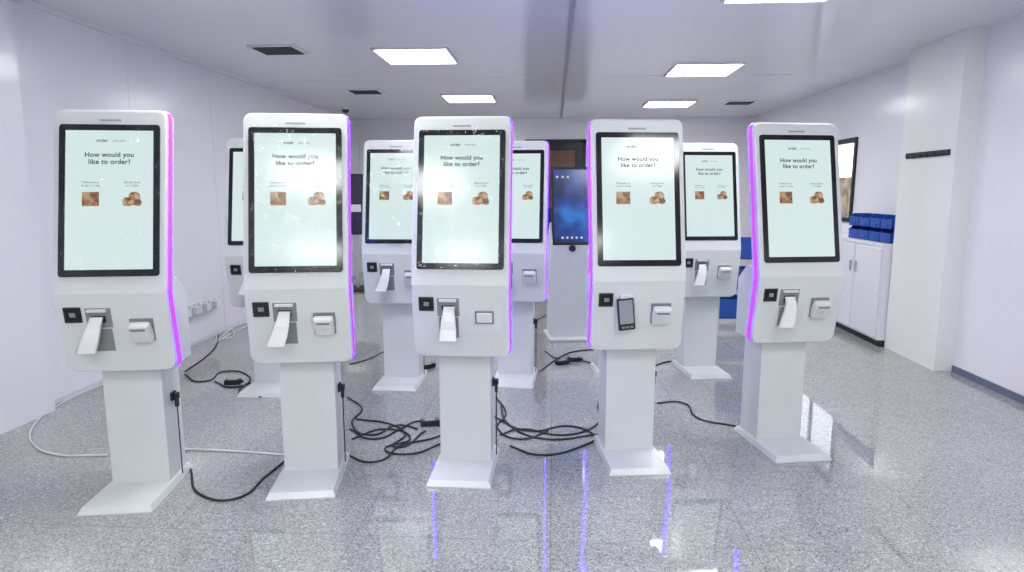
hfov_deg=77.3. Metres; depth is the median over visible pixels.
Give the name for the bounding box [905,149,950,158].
hook rail
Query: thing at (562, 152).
door
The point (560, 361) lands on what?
power adapter
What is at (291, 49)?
ceiling air vent
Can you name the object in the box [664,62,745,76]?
ceiling light panel
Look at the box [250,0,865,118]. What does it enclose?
trim
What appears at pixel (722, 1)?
ceiling light panel
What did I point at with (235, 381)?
power adapter
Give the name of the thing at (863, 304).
storage cabinet
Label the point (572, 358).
power adapter
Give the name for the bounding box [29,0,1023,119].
ceiling
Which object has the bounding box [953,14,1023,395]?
wall
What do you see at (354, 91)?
ceiling air vent
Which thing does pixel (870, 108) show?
wall
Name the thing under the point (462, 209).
kiosk
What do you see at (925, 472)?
floor
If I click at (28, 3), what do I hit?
trim
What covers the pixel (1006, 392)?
baseboard
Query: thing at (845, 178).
building
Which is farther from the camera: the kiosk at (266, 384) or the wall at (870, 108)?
the wall at (870, 108)
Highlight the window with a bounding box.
[838,137,858,221]
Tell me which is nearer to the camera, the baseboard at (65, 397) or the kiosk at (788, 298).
the kiosk at (788, 298)
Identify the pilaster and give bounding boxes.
[884,28,987,370]
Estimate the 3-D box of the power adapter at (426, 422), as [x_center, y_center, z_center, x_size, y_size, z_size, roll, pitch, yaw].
[-0.484,0.820,3.855,0.130,0.036,0.056,-2,9,-13]
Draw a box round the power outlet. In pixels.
[187,297,220,317]
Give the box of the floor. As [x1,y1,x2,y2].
[0,272,1023,571]
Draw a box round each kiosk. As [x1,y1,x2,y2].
[52,109,193,516]
[224,138,280,397]
[243,113,354,501]
[362,140,427,391]
[411,116,512,488]
[494,141,548,388]
[585,144,599,377]
[586,119,685,475]
[671,143,740,379]
[734,122,843,463]
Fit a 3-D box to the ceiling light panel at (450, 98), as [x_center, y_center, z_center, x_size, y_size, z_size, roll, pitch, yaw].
[-0.539,-2.385,8.139,0.640,0.018,0.640,1,9,4]
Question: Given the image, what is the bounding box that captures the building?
[839,173,851,216]
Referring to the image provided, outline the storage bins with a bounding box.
[848,213,895,243]
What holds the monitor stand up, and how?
on the floor
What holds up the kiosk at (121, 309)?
on the floor
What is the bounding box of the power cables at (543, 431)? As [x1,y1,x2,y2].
[184,314,737,501]
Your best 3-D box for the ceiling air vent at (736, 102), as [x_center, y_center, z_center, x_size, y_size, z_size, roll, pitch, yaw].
[3.034,-2.443,8.535,0.400,0.020,0.320,1,9,4]
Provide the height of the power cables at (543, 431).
0.011 m
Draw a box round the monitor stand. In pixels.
[351,174,364,291]
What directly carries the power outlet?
attached to the wall at (50, 64)
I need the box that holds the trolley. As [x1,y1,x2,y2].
[717,237,751,330]
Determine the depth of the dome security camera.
8.99 m
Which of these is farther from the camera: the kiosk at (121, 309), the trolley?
the trolley
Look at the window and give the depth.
6.84 m
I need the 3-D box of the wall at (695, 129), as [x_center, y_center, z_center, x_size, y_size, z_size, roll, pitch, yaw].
[0.662,-1.491,10.753,6.880,2.560,0.150,1,9,4]
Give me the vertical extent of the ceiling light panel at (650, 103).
0.018 m
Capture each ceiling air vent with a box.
[246,44,308,54]
[344,89,384,94]
[721,100,758,104]
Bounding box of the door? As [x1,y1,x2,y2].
[525,139,585,229]
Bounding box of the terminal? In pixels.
[543,167,588,342]
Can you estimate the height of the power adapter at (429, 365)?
0.036 m
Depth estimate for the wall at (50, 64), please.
4.29 m
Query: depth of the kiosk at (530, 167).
4.57 m
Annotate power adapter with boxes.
[224,378,243,384]
[420,418,439,426]
[424,362,435,368]
[555,359,570,364]
[567,356,582,361]
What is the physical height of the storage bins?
0.242 m
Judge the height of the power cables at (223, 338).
0.011 m
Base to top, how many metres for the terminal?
1.617 m
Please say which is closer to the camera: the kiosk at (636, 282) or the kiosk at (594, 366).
the kiosk at (636, 282)
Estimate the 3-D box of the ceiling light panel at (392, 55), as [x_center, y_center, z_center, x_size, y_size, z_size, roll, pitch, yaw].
[-0.827,-1.999,5.571,0.640,0.018,0.640,1,9,4]
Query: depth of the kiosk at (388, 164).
4.51 m
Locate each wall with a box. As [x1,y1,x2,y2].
[0,0,362,434]
[358,117,753,265]
[746,61,908,265]
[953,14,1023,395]
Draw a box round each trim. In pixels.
[11,0,359,327]
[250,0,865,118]
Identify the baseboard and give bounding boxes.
[55,270,362,403]
[951,365,1023,403]
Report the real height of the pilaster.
2.560 m
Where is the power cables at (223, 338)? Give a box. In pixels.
[28,321,283,456]
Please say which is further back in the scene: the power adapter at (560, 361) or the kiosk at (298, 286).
the power adapter at (560, 361)
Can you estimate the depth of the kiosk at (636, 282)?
3.18 m
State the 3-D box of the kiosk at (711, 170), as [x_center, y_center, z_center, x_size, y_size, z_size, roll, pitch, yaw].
[1.474,-0.203,4.889,0.477,1.751,0.475,-1,9,-4]
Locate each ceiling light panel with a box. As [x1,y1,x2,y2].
[370,47,458,64]
[440,94,496,102]
[642,100,697,107]
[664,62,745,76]
[720,0,828,3]
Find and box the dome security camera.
[341,106,349,112]
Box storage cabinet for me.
[835,233,892,346]
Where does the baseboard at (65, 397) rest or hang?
attached to the wall at (50, 64)

